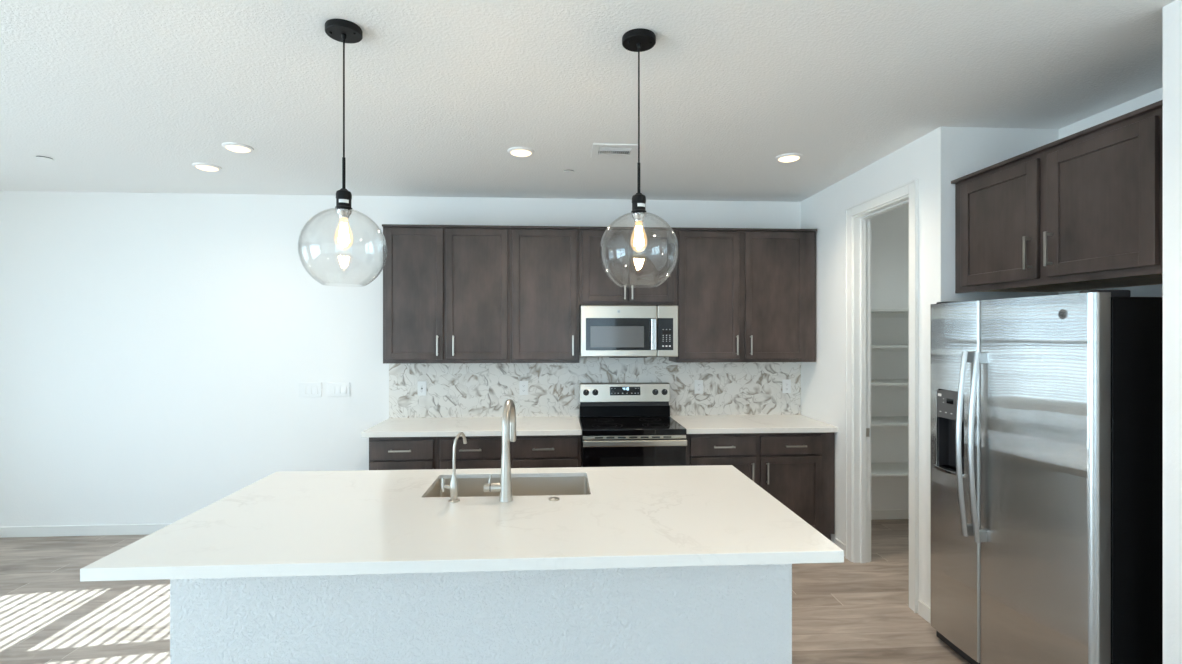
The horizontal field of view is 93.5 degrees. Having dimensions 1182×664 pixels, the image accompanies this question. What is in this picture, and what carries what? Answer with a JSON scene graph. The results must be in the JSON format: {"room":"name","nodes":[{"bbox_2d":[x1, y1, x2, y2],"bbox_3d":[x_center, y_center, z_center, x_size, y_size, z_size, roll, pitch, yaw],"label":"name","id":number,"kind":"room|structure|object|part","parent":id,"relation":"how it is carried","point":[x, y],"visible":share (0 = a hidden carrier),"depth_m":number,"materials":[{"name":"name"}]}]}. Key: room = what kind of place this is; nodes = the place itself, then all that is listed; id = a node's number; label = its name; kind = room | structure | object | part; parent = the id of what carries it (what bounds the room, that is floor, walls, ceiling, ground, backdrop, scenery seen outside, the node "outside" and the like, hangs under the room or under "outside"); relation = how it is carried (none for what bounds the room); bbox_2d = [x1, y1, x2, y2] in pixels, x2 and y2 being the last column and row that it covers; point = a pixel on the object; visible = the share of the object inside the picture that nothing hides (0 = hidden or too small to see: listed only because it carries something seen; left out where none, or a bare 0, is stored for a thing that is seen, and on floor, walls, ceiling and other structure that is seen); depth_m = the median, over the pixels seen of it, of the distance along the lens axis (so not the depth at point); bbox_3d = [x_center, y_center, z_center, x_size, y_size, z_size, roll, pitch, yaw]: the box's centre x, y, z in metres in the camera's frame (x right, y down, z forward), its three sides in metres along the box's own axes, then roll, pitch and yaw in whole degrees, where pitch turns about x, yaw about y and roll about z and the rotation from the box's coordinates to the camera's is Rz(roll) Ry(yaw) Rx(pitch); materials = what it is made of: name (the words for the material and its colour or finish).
{"room":"kitchen","nodes":[
{"label":"kitchen","id":0,"kind":"room"},
{"bbox_2d":[0,191,908,526],"bbox_3d":[-1.027,0.253,4.704,8.900,2.738,0.200,0,0,-3],"label":"wall","id":1,"kind":"structure","parent":0,"point":[156,349],"depth_m":4.48,"materials":[{"name":"white paint"}]},
{"bbox_2d":[0,523,171,537],"bbox_3d":[-3.446,1.580,4.456,3.640,0.083,0.013,0,0,-3],"label":"baseboard","id":2,"kind":"structure","parent":1,"relation":"attached to","point":[120,529],"depth_m":4.41,"materials":[{"name":"white"}]},
{"bbox_2d":[299,383,320,396],"bbox_3d":[-2.289,0.472,4.522,0.178,0.116,0.015,0,0,-3],"label":"light switch","id":3,"kind":"object","parent":1,"relation":"attached to","point":[305,389],"visible":1,"depth_m":4.52,"materials":[{"name":"white plastic"}]},
{"bbox_2d":[328,382,349,396],"bbox_3d":[-2.061,0.470,4.536,0.178,0.116,0.015,0,0,-3],"label":"light switch","id":4,"kind":"object","parent":1,"relation":"attached to","point":[335,389],"visible":1,"depth_m":4.53,"materials":[{"name":"white plastic"}]},
{"bbox_2d":[382,224,510,363],"bbox_3d":[-1.118,-0.290,4.414,0.971,1.063,0.366,0,0,-3],"label":"upper cabinet","id":5,"kind":"object","parent":1,"relation":"attached to","point":[447,288],"visible":0.97,"depth_m":4.27,"materials":[{"name":"brown wood"}]},
{"bbox_3d":[-1.354,-0.291,4.261,0.436,1.008,0.019,0,0,-3],"label":"door","id":6,"kind":"part","parent":5,"relation":"part of","materials":[{"name":"wood"}]},
{"bbox_3d":[-1.173,0.104,4.245,0.012,0.156,0.034,0,0,-3],"label":"handle","id":7,"kind":"part","parent":5,"relation":"part of","materials":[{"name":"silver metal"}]},
{"bbox_3d":[-1.119,-0.813,4.427,0.971,0.017,0.340,0,0,-3],"label":"moulding","id":8,"kind":"part","parent":5,"relation":"part of","materials":[{"name":"wood"}]},
{"bbox_3d":[-1.052,0.104,4.252,0.012,0.156,0.034,0,0,-3],"label":"handle","id":9,"kind":"part","parent":5,"relation":"part of","materials":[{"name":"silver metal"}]},
{"bbox_3d":[-0.879,-0.291,4.288,0.470,1.008,0.019,0,0,-3],"label":"door","id":10,"kind":"part","parent":5,"relation":"part of","materials":[{"name":"wood"}]},
{"bbox_2d":[510,226,579,362],"bbox_3d":[-0.365,-0.290,4.458,0.536,1.063,0.366,0,0,-3],"label":"upper cabinet","id":11,"kind":"object","parent":1,"relation":"attached to","point":[544,259],"visible":1,"depth_m":4.32,"materials":[{"name":"brown wood"}]},
{"bbox_3d":[-0.366,-0.813,4.471,0.536,0.017,0.340,0,0,-3],"label":"moulding","id":12,"kind":"part","parent":11,"relation":"part of","materials":[{"name":"wood"}]},
{"bbox_3d":[-0.140,0.104,4.305,0.012,0.156,0.034,0,0,-3],"label":"handle","id":13,"kind":"part","parent":11,"relation":"part of","materials":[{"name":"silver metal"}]},
{"bbox_2d":[389,355,800,417],"bbox_3d":[0.070,0.451,4.663,3.462,0.511,0.010,0,0,-3],"label":"tile backsplash","id":14,"kind":"structure","parent":1,"relation":"attached to","point":[454,390],"depth_m":4.64,"materials":[{"name":"stone"}]},
{"bbox_2d":[418,381,426,395],"bbox_3d":[-1.389,0.465,4.567,0.072,0.116,0.011,0,0,-3],"label":"outlet","id":15,"kind":"object","parent":14,"relation":"attached to","point":[422,385],"visible":1,"depth_m":4.56,"materials":[{"name":"white plastic"}]},
{"bbox_2d":[420,384,423,392],"bbox_3d":[-1.389,0.465,4.564,0.033,0.068,0.002,0,0,-3],"label":"receptacle","id":16,"kind":"object","parent":15,"relation":"attached to","point":[421,385],"depth_m":4.56,"materials":[{"name":"white plastic"}]},
{"bbox_2d":[519,381,527,394],"bbox_3d":[-0.559,0.465,4.616,0.072,0.116,0.010,0,0,-3],"label":"outlet","id":17,"kind":"object","parent":14,"relation":"attached to","point":[523,385],"visible":1,"depth_m":4.61,"materials":[{"name":"white plastic"}]},
{"bbox_2d":[695,380,702,393],"bbox_3d":[0.913,0.465,4.702,0.072,0.116,0.010,0,0,-3],"label":"outlet","id":18,"kind":"object","parent":14,"relation":"attached to","point":[698,383],"visible":1,"depth_m":4.70,"materials":[{"name":"white plastic"}]},
{"bbox_2d":[697,383,700,390],"bbox_3d":[0.913,0.465,4.699,0.033,0.068,0.002,0,0,-3],"label":"receptacle","id":19,"kind":"object","parent":18,"relation":"attached to","point":[698,384],"depth_m":4.70,"materials":[{"name":"white plastic"}]},
{"bbox_2d":[782,380,790,392],"bbox_3d":[1.672,0.465,4.747,0.072,0.116,0.010,0,0,-3],"label":"outlet","id":20,"kind":"object","parent":14,"relation":"attached to","point":[786,384],"visible":1,"depth_m":4.74,"materials":[{"name":"white plastic"}]},
{"bbox_2d":[785,382,788,389],"bbox_3d":[1.673,0.465,4.743,0.033,0.068,0.002,0,0,-3],"label":"receptacle","id":21,"kind":"object","parent":20,"relation":"attached to","point":[786,383],"depth_m":4.74,"materials":[{"name":"white plastic"}]},
{"bbox_2d":[579,226,676,306],"bbox_3d":[0.285,-0.517,4.496,0.764,0.609,0.366,0,0,-3],"label":"upper cabinet","id":22,"kind":"object","parent":1,"relation":"attached to","point":[638,271],"visible":0.91,"depth_m":4.35,"materials":[{"name":"brown wood"}]},
{"bbox_3d":[0.113,-0.515,4.347,0.360,0.561,0.019,0,0,-3],"label":"door","id":23,"kind":"part","parent":22,"relation":"part of","materials":[{"name":"wood"}]},
{"bbox_2d":[579,305,677,357],"bbox_3d":[0.288,-0.004,4.448,0.757,0.406,0.441,0,0,-3],"label":"microwave oven","id":24,"kind":"object","parent":22,"relation":"attached to","point":[611,331],"visible":1,"depth_m":4.27,"materials":[{"name":"silver metal"}]},
{"bbox_3d":[0.234,0.017,4.271,0.550,0.248,0.014,0,0,-3],"label":"door glass","id":25,"kind":"part","parent":24,"relation":"part of","materials":[{"name":"black"}]},
{"bbox_3d":[0.479,0.018,4.260,0.042,0.243,0.044,0,0,-3],"label":"handle","id":26,"kind":"part","parent":24,"relation":"part of","materials":[{"name":"silver metal"}]},
{"bbox_3d":[0.576,0.017,4.291,0.119,0.248,0.014,0,0,-3],"label":"control panel","id":27,"kind":"part","parent":24,"relation":"part of","materials":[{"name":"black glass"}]},
{"bbox_3d":[0.284,-0.813,4.509,0.764,0.017,0.340,0,0,-3],"label":"moulding","id":28,"kind":"part","parent":22,"relation":"part of","materials":[{"name":"wood"}]},
{"bbox_3d":[0.475,-0.515,4.368,0.358,0.561,0.019,0,0,-3],"label":"door","id":29,"kind":"part","parent":22,"relation":"part of","materials":[{"name":"wood"}]},
{"bbox_2d":[669,227,816,362],"bbox_3d":[1.231,-0.290,4.552,1.130,1.063,0.366,0,0,-3],"label":"upper cabinet","id":30,"kind":"object","parent":1,"relation":"attached to","point":[743,294],"visible":0.94,"depth_m":4.41,"materials":[{"name":"brown wood"}]},
{"bbox_3d":[0.933,-0.291,4.395,0.485,1.008,0.019,0,0,-3],"label":"door","id":31,"kind":"part","parent":30,"relation":"part of","materials":[{"name":"wood"}]},
{"bbox_3d":[1.154,0.104,4.381,0.012,0.156,0.034,0,0,-3],"label":"handle","id":32,"kind":"part","parent":30,"relation":"part of","materials":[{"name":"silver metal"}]},
{"bbox_3d":[1.230,-0.813,4.565,1.130,0.017,0.340,0,0,-3],"label":"moulding","id":33,"kind":"part","parent":30,"relation":"part of","materials":[{"name":"wood"}]},
{"bbox_3d":[1.266,0.104,4.388,0.012,0.156,0.034,0,0,-3],"label":"handle","id":34,"kind":"part","parent":30,"relation":"part of","materials":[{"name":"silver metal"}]},
{"bbox_3d":[1.469,-0.291,4.426,0.490,1.008,0.019,0,0,-3],"label":"door","id":35,"kind":"part","parent":30,"relation":"part of","materials":[{"name":"wood"}]},
{"bbox_2d":[0,519,969,663],"bbox_3d":[-0.791,1.672,0.683,8.900,0.100,8.256,0,0,-3],"label":"floor","id":36,"kind":"structure","parent":0,"point":[846,612],"depth_m":3.21,"materials":[{"name":"brown wood"}]},
{"bbox_2d":[369,437,436,469],"bbox_3d":[-1.363,1.184,4.255,0.479,0.875,0.656,0,0,-3],"label":"base cabinet","id":37,"kind":"object","parent":36,"relation":"on","point":[385,453],"visible":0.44,"depth_m":3.97,"materials":[{"name":"brown wood"}]},
{"bbox_3d":[-1.355,0.845,3.943,0.158,0.012,0.034,0,0,-3],"label":"handle","id":38,"kind":"part","parent":37,"relation":"part of","materials":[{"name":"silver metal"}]},
{"bbox_3d":[-1.352,0.842,3.970,0.441,0.135,0.019,0,0,-3],"label":"drawer","id":39,"kind":"part","parent":37,"relation":"part of","materials":[{"name":"wood"}]},
{"bbox_3d":[-1.352,1.211,3.970,0.441,0.572,0.019,0,0,-3],"label":"door","id":40,"kind":"part","parent":37,"relation":"part of","materials":[{"name":"wood"}]},
{"bbox_2d":[170,564,791,663],"bbox_3d":[-0.396,1.184,2.463,2.301,0.876,0.776,0,0,-3],"label":"kitchen island","id":41,"kind":"object","parent":36,"relation":"on","point":[722,614],"visible":0.41,"depth_m":2.08,"materials":[{"name":"white paint"}]},
{"bbox_2d":[80,465,843,580],"bbox_3d":[-0.388,0.727,2.308,2.350,0.038,1.159,0,0,-3],"label":"island countertop","id":42,"kind":"structure","parent":41,"relation":"on","point":[355,522],"depth_m":1.99,"materials":[{"name":"white stone"}]},
{"bbox_2d":[441,432,466,502],"bbox_3d":[-0.565,0.566,2.341,0.121,0.283,0.060,0,0,-44],"label":"filter faucet","id":43,"kind":"object","parent":42,"relation":"on","point":[453,486],"visible":1,"depth_m":2.32,"materials":[{"name":"silver metal"}]},
{"bbox_3d":[-0.599,0.639,2.322,0.054,0.056,0.018,0,0,-3],"label":"lever","id":44,"kind":"part","parent":43,"relation":"part of","materials":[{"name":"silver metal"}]},
{"bbox_3d":[-0.573,0.704,2.324,0.046,0.007,0.046,0,0,-3],"label":"plate","id":45,"kind":"part","parent":43,"relation":"part of","materials":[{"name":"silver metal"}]},
{"bbox_3d":[-0.556,0.516,2.355,0.016,0.183,0.084,0,0,24],"label":"spout","id":46,"kind":"part","parent":43,"relation":"part of","materials":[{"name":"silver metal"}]},
{"bbox_2d":[484,399,515,501],"bbox_3d":[-0.394,0.501,2.428,0.119,0.413,0.246,0,0,-3],"label":"kitchen faucet","id":47,"kind":"object","parent":42,"relation":"on","point":[504,487],"visible":1,"depth_m":2.32,"materials":[{"name":"silver metal"}]},
{"bbox_3d":[-0.432,0.636,2.332,0.031,0.072,0.037,0,0,-3],"label":"lever","id":48,"kind":"part","parent":47,"relation":"part of","materials":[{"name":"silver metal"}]},
{"bbox_3d":[-0.359,0.406,2.434,0.034,0.223,0.230,0,0,0],"label":"spout","id":49,"kind":"part","parent":47,"relation":"part of","materials":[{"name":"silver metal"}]},
{"bbox_2d":[424,476,589,497],"bbox_3d":[-0.376,0.850,2.588,0.773,0.244,0.427,0,0,-3],"label":"sink","id":50,"kind":"object","parent":42,"relation":"in","point":[577,485],"visible":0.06,"depth_m":2.78,"materials":[{"name":"silver metal"}]},
{"bbox_2d":[548,497,558,500],"bbox_3d":[-0.156,0.703,2.346,0.046,0.009,0.046,0,0,-3],"label":"button","id":51,"kind":"object","parent":42,"relation":"on","point":[550,498],"visible":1,"depth_m":2.33,"materials":[{"name":"silver metal"}]},
{"bbox_2d":[437,435,580,468],"bbox_3d":[-0.605,1.184,4.299,1.038,0.875,0.656,0,0,-3],"label":"base cabinet","id":52,"kind":"object","parent":36,"relation":"on","point":[553,451],"visible":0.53,"depth_m":4.01,"materials":[{"name":"brown wood"}]},
{"bbox_3d":[-0.862,0.845,3.972,0.158,0.012,0.034,0,0,-3],"label":"handle","id":53,"kind":"part","parent":52,"relation":"part of","materials":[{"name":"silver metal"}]},
{"bbox_3d":[-0.846,1.211,4.000,0.472,0.572,0.019,0,0,-3],"label":"door","id":54,"kind":"part","parent":52,"relation":"part of","materials":[{"name":"wood"}]},
{"bbox_3d":[-0.846,0.842,4.000,0.472,0.135,0.019,0,0,-3],"label":"drawer","id":55,"kind":"part","parent":52,"relation":"part of","materials":[{"name":"wood"}]},
{"bbox_2d":[361,417,581,437],"bbox_3d":[-0.863,0.726,4.289,1.558,0.038,0.648,0,0,-3],"label":"countertop","id":56,"kind":"structure","parent":52,"relation":"on","point":[470,426],"depth_m":4.11,"materials":[{"name":"white stone"}]},
{"bbox_3d":[-0.343,0.845,4.003,0.158,0.012,0.034,0,0,-3],"label":"handle","id":57,"kind":"part","parent":52,"relation":"part of","materials":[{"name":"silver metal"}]},
{"bbox_3d":[-0.332,0.842,4.030,0.466,0.135,0.019,0,0,-3],"label":"drawer","id":58,"kind":"part","parent":52,"relation":"part of","materials":[{"name":"wood"}]},
{"bbox_3d":[-0.332,1.211,4.030,0.466,0.572,0.019,0,0,-3],"label":"door","id":59,"kind":"part","parent":52,"relation":"part of","materials":[{"name":"wood"}]},
{"bbox_2d":[579,382,686,466],"bbox_3d":[0.299,1.024,4.318,0.758,1.196,0.703,0,0,-3],"label":"electric range","id":60,"kind":"object","parent":36,"relation":"on","point":[622,425],"visible":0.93,"depth_m":4.14,"materials":[{"name":"black metal"}]},
{"bbox_3d":[-0.039,0.498,4.563,0.051,0.051,0.037,0,0,-3],"label":"control knob","id":61,"kind":"part","parent":60,"relation":"part of","materials":[{"name":"black plastic"}]},
{"bbox_2d":[579,416,686,435],"bbox_3d":[0.299,0.727,4.316,0.758,0.045,0.602,0,0,-3],"label":"cooktop","id":62,"kind":"object","parent":60,"relation":"in","point":[590,425],"depth_m":4.14,"materials":[{"name":"black glass"}]},
{"bbox_3d":[0.316,0.763,4.035,0.752,0.025,0.031,0,0,-3],"label":"vent trim","id":63,"kind":"part","parent":60,"relation":"part of","materials":[{"name":"silver metal"}]},
{"bbox_3d":[0.316,1.105,4.034,0.752,0.654,0.033,0,0,-3],"label":"oven door","id":64,"kind":"part","parent":60,"relation":"part of","materials":[{"name":"black glass"}]},
{"bbox_3d":[0.318,0.798,3.993,0.750,0.044,0.052,0,0,-3],"label":"oven handle","id":65,"kind":"part","parent":60,"relation":"part of","materials":[{"name":"silver metal"}]},
{"bbox_2d":[686,432,834,540],"bbox_3d":[1.246,1.184,4.407,1.132,0.875,0.656,0,0,-3],"label":"base cabinet","id":66,"kind":"object","parent":36,"relation":"on","point":[797,469],"visible":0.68,"depth_m":4.13,"materials":[{"name":"brown wood"}]},
{"bbox_3d":[0.976,0.842,4.107,0.489,0.135,0.019,0,0,-3],"label":"drawer","id":67,"kind":"part","parent":66,"relation":"part of","materials":[{"name":"wood"}]},
{"bbox_3d":[0.976,1.211,4.107,0.489,0.572,0.019,0,0,-3],"label":"door","id":68,"kind":"part","parent":66,"relation":"part of","materials":[{"name":"wood"}]},
{"bbox_3d":[0.980,0.845,4.080,0.158,0.012,0.034,0,0,-3],"label":"handle","id":69,"kind":"part","parent":66,"relation":"part of","materials":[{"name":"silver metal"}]},
{"bbox_3d":[1.192,1.042,4.093,0.012,0.158,0.034,0,0,-3],"label":"handle","id":70,"kind":"part","parent":66,"relation":"part of","materials":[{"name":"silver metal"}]},
{"bbox_2d":[670,415,837,433],"bbox_3d":[1.248,0.726,4.412,1.139,0.038,0.648,0,0,-3],"label":"countertop","id":71,"kind":"structure","parent":66,"relation":"on","point":[694,424],"depth_m":4.25,"materials":[{"name":"white stone"}]},
{"bbox_3d":[1.304,1.042,4.099,0.012,0.158,0.034,0,0,-3],"label":"handle","id":72,"kind":"part","parent":66,"relation":"part of","materials":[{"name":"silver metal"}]},
{"bbox_3d":[1.490,0.842,4.137,0.465,0.135,0.019,0,0,-3],"label":"drawer","id":73,"kind":"part","parent":66,"relation":"part of","materials":[{"name":"wood"}]},
{"bbox_3d":[1.490,1.211,4.137,0.465,0.572,0.019,0,0,-3],"label":"door","id":74,"kind":"part","parent":66,"relation":"part of","materials":[{"name":"wood"}]},
{"bbox_3d":[1.517,0.845,4.112,0.158,0.012,0.034,0,0,-3],"label":"handle","id":75,"kind":"part","parent":66,"relation":"part of","materials":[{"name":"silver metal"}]},
{"bbox_2d":[930,290,1162,663],"bbox_3d":[2.146,0.732,2.511,0.817,1.779,0.903,0,0,-3],"label":"refrigerator","id":76,"kind":"object","parent":36,"relation":"on","point":[1046,412],"visible":1,"depth_m":2.24,"materials":[{"name":"silver metal"}]},
{"bbox_3d":[1.796,0.500,2.884,0.016,0.392,0.011,0,0,-3],"label":"dispenser trim","id":77,"kind":"part","parent":76,"relation":"part of","materials":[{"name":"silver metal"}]},
{"bbox_3d":[1.835,0.702,2.773,0.072,1.696,0.344,0,0,-3],"label":"freezer door","id":78,"kind":"part","parent":76,"relation":"part of","materials":[{"name":"silver metal"}]},
{"bbox_3d":[1.770,0.529,2.635,0.081,0.875,0.029,0,0,-3],"label":"handle","id":79,"kind":"part","parent":76,"relation":"part of","materials":[{"name":"silver metal"}]},
{"bbox_3d":[1.775,0.529,2.557,0.081,0.875,0.029,0,0,-3],"label":"handle","id":80,"kind":"part","parent":76,"relation":"part of","materials":[{"name":"silver metal"}]},
{"bbox_3d":[1.861,0.702,2.320,0.072,1.696,0.554,0,0,-3],"label":"fridge door","id":81,"kind":"part","parent":76,"relation":"part of","materials":[{"name":"silver metal"}]},
{"bbox_2d":[0,0,1174,201],"bbox_3d":[-0.791,-1.166,0.683,8.900,0.100,8.256,0,0,-3],"label":"ceiling","id":82,"kind":"structure","parent":0,"point":[126,96],"depth_m":2.55,"materials":[{"name":"white paint"}]},
{"bbox_2d":[34,156,53,161],"bbox_3d":[-3.504,-1.111,3.561,0.092,0.011,0.092,0,0,-3],"label":"sprinkler cover","id":83,"kind":"object","parent":82,"relation":"attached to","point":[43,158],"visible":1,"depth_m":3.54,"materials":[{"name":"white plastic"}]},
{"bbox_2d":[192,163,221,170],"bbox_3d":[-2.587,-1.104,3.745,0.164,0.025,0.164,0,0,-3],"label":"recessed light","id":84,"kind":"object","parent":82,"relation":"in","point":[203,166],"visible":1,"depth_m":3.71,"materials":[{"name":"white plastic"}]},
{"bbox_2d":[196,165,217,170],"bbox_3d":[-2.587,-1.099,3.745,0.126,0.016,0.126,0,0,-3],"label":"diffuser","id":85,"kind":"object","parent":84,"relation":"attached to","point":[203,167],"depth_m":3.72,"materials":[{"name":"plastic"}]},
{"bbox_2d":[222,142,253,152],"bbox_3d":[-2.130,-1.104,3.351,0.164,0.025,0.164,0,0,-3],"label":"recessed light","id":86,"kind":"object","parent":82,"relation":"in","point":[236,147],"visible":1,"depth_m":3.31,"materials":[{"name":"white plastic"}]},
{"bbox_2d":[226,145,249,152],"bbox_3d":[-2.130,-1.099,3.351,0.126,0.016,0.126,0,0,-3],"label":"diffuser","id":87,"kind":"object","parent":86,"relation":"attached to","point":[236,148],"depth_m":3.33,"materials":[{"name":"plastic"}]},
{"bbox_2d":[298,19,386,285],"bbox_3d":[-0.908,-0.644,2.040,0.300,0.945,0.300,0,0,-3],"label":"pendant light","id":88,"kind":"object","parent":82,"relation":"hanging from","point":[341,30],"visible":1,"depth_m":2.03,"materials":[{"name":"glass"}]},
{"bbox_3d":[-0.908,-0.311,2.040,0.300,0.279,0.300,0,0,-3],"label":"lamp shade","id":89,"kind":"part","parent":88,"relation":"part of","materials":[{"name":"clear glass"}]},
{"bbox_2d":[335,188,351,218],"bbox_3d":[-0.908,-0.472,2.040,0.058,0.107,0.058,0,0,-3],"label":"socket","id":90,"kind":"object","parent":88,"relation":"attached to","point":[343,208],"depth_m":2.02,"materials":[{"name":"black"}]},
{"bbox_3d":[-0.908,-0.579,2.040,0.011,0.122,0.011,0,0,-3],"label":"stem","id":91,"kind":"part","parent":88,"relation":"part of","materials":[{"name":"black metal"}]},
{"bbox_3d":[-0.908,-0.858,2.040,0.006,0.447,0.006,0,0,-3],"label":"cord","id":92,"kind":"part","parent":88,"relation":"part of","materials":[{"name":"black metal"}]},
{"bbox_2d":[508,147,533,156],"bbox_3d":[-0.432,-1.104,3.431,0.164,0.025,0.164,0,0,-3],"label":"recessed light","id":93,"kind":"object","parent":82,"relation":"in","point":[516,151],"visible":1,"depth_m":3.39,"materials":[{"name":"white plastic"}]},
{"bbox_2d":[511,150,530,156],"bbox_3d":[-0.432,-1.099,3.431,0.126,0.016,0.126,0,0,-3],"label":"diffuser","id":94,"kind":"object","parent":93,"relation":"attached to","point":[520,153],"depth_m":3.40,"materials":[{"name":"plastic"}]},
{"bbox_2d":[563,170,574,173],"bbox_3d":[-0.153,-1.111,3.860,0.084,0.011,0.084,0,0,-3],"label":"sprinkler cover","id":95,"kind":"object","parent":82,"relation":"attached to","point":[565,171],"visible":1,"depth_m":3.85,"materials":[{"name":"white plastic"}]},
{"bbox_2d":[591,143,637,158],"bbox_3d":[0.145,-1.111,3.419,0.280,0.012,0.250,0,0,-3],"label":"ceiling vent","id":96,"kind":"object","parent":82,"relation":"in","point":[598,150],"visible":0.98,"depth_m":3.39,"materials":[{"name":"white plastic"}]},
{"bbox_2d":[599,28,678,286],"bbox_3d":[0.181,-0.644,2.104,0.300,0.945,0.300,0,0,-3],"label":"pendant light","id":97,"kind":"object","parent":82,"relation":"hanging from","point":[638,40],"visible":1,"depth_m":2.09,"materials":[{"name":"glass"}]},
{"bbox_3d":[0.181,-0.579,2.104,0.011,0.122,0.011,0,0,-3],"label":"stem","id":98,"kind":"part","parent":97,"relation":"part of","materials":[{"name":"black metal"}]},
{"bbox_2d":[631,193,646,221],"bbox_3d":[0.181,-0.472,2.104,0.058,0.107,0.058,0,0,-3],"label":"socket","id":99,"kind":"object","parent":97,"relation":"attached to","point":[638,200],"depth_m":2.08,"materials":[{"name":"black"}]},
{"bbox_3d":[0.181,-0.311,2.104,0.300,0.279,0.300,0,0,-3],"label":"lamp shade","id":100,"kind":"part","parent":97,"relation":"part of","materials":[{"name":"clear glass"}]},
{"bbox_3d":[0.181,-0.858,2.104,0.006,0.447,0.006,0,0,-3],"label":"cord","id":101,"kind":"part","parent":97,"relation":"part of","materials":[{"name":"black metal"}]},
{"bbox_2d":[775,153,802,161],"bbox_3d":[1.263,-1.104,3.545,0.164,0.025,0.164,0,0,-3],"label":"recessed light","id":102,"kind":"object","parent":82,"relation":"in","point":[788,157],"visible":1,"depth_m":3.51,"materials":[{"name":"white plastic"}]},
{"bbox_2d":[778,156,798,161],"bbox_3d":[1.263,-1.099,3.545,0.126,0.016,0.126,0,0,-3],"label":"diffuser","id":103,"kind":"object","parent":102,"relation":"attached to","point":[780,158],"depth_m":3.52,"materials":[{"name":"plastic"}]},
{"bbox_2d":[871,509,908,519],"bbox_3d":[2.615,1.580,3.997,1.311,0.083,1.638,0,0,-3],"label":"baseboard","id":104,"kind":"structure","parent":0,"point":[896,513],"depth_m":4.80,"materials":[{"name":"white"}]},
{"bbox_2d":[800,0,1181,663],"bbox_3d":[2.423,0.253,0.871,0.791,2.738,7.856,0,0,-3],"label":"wall","id":105,"kind":"structure","parent":0,"point":[943,155],"depth_m":3.04,"materials":[{"name":"white paint"}]},
{"bbox_2d":[853,195,908,562],"bbox_3d":[1.925,0.402,3.596,0.119,2.440,0.655,0,0,-3],"label":"door frame","id":106,"kind":"structure","parent":105,"relation":"in","point":[861,222],"depth_m":3.90,"materials":[{"name":"white"}]},
{"bbox_3d":[1.946,0.707,3.909,0.030,0.060,0.004,0,0,-3],"label":"strike plate","id":107,"kind":"part","parent":106,"relation":"part of","materials":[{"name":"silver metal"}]},
{"bbox_2d":[845,179,918,612],"bbox_3d":[1.921,0.370,3.596,0.155,2.504,0.783,0,0,-3],"label":"trim","id":108,"kind":"structure","parent":105,"relation":"attached to","point":[911,188],"depth_m":3.26,"materials":[{"name":"white wood"}]},
{"bbox_2d":[835,538,929,622],"bbox_3d":[2.040,1.580,0.535,0.013,0.083,7.230,0,0,-3],"label":"baseboard","id":109,"kind":"structure","parent":105,"relation":"attached to","point":[923,609],"depth_m":3.16,"materials":[{"name":"white"}]},
{"bbox_2d":[951,100,1162,292],"bbox_3d":[2.284,-0.516,2.485,0.648,0.611,1.107,0,0,-3],"label":"upper cabinet","id":110,"kind":"object","parent":105,"relation":"attached to","point":[1082,210],"visible":0.98,"depth_m":2.34,"materials":[{"name":"brown wood"}]},
{"bbox_3d":[1.989,-0.509,2.722,0.019,0.538,0.473,0,0,-3],"label":"door","id":111,"kind":"part","parent":110,"relation":"part of","materials":[{"name":"wood"}]},
{"bbox_3d":[1.974,-0.358,2.516,0.034,0.150,0.012,0,0,-3],"label":"handle","id":112,"kind":"part","parent":110,"relation":"part of","materials":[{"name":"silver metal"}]},
{"bbox_3d":[1.981,-0.360,2.408,0.034,0.150,0.012,0,0,-3],"label":"handle","id":113,"kind":"part","parent":110,"relation":"part of","materials":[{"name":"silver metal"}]},
{"bbox_3d":[2.297,-0.813,2.486,0.619,0.017,1.107,0,0,-3],"label":"moulding","id":114,"kind":"part","parent":110,"relation":"part of","materials":[{"name":"wood"}]},
{"bbox_3d":[2.024,-0.218,2.470,0.020,0.014,1.107,0,0,-3],"label":"rail","id":115,"kind":"part","parent":110,"relation":"part of","materials":[{"name":"wood"}]},
{"bbox_3d":[2.321,-0.222,2.487,0.572,0.006,1.071,0,0,-3],"label":"underside panel","id":116,"kind":"part","parent":110,"relation":"part of","materials":[{"name":"brown wood"}]},
{"bbox_3d":[2.018,-0.509,2.214,0.019,0.538,0.443,0,0,-3],"label":"door","id":117,"kind":"part","parent":110,"relation":"part of","materials":[{"name":"wood"}]},
{"bbox_3d":[3.013,0.253,3.962,0.750,2.738,1.753,0,0,-3],"label":"wall","id":118,"kind":"structure","parent":0,"visible":0},
{"bbox_2d":[871,462,908,476],"bbox_3d":[2.579,1.160,4.622,1.309,0.060,0.384,0,0,-3],"label":"shelf","id":119,"kind":"object","parent":118,"relation":"attached to","point":[880,469],"visible":0.09,"depth_m":4.56,"materials":[{"name":"white"}]},
{"bbox_2d":[871,416,908,425],"bbox_3d":[2.579,0.761,4.622,1.309,0.060,0.384,0,0,-3],"label":"shelf","id":120,"kind":"object","parent":118,"relation":"attached to","point":[875,420],"visible":0.12,"depth_m":4.56,"materials":[{"name":"white"}]},
{"bbox_2d":[871,309,908,317],"bbox_3d":[2.579,-0.153,4.622,1.309,0.060,0.384,0,0,-3],"label":"shelf","id":121,"kind":"object","parent":118,"relation":"attached to","point":[875,313],"visible":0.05,"depth_m":4.79,"materials":[{"name":"white"}]},
{"bbox_2d":[871,345,908,351],"bbox_3d":[2.579,0.140,4.622,1.309,0.060,0.384,0,0,-3],"label":"shelf","id":122,"kind":"object","parent":118,"relation":"attached to","point":[874,348],"visible":0.11,"depth_m":4.79,"materials":[{"name":"white"}]},
{"bbox_2d":[871,379,908,385],"bbox_3d":[2.579,0.440,4.622,1.309,0.060,0.384,0,0,-3],"label":"shelf","id":123,"kind":"object","parent":118,"relation":"attached to","point":[874,382],"visible":0.09,"depth_m":4.51,"materials":[{"name":"white"}]}
]}

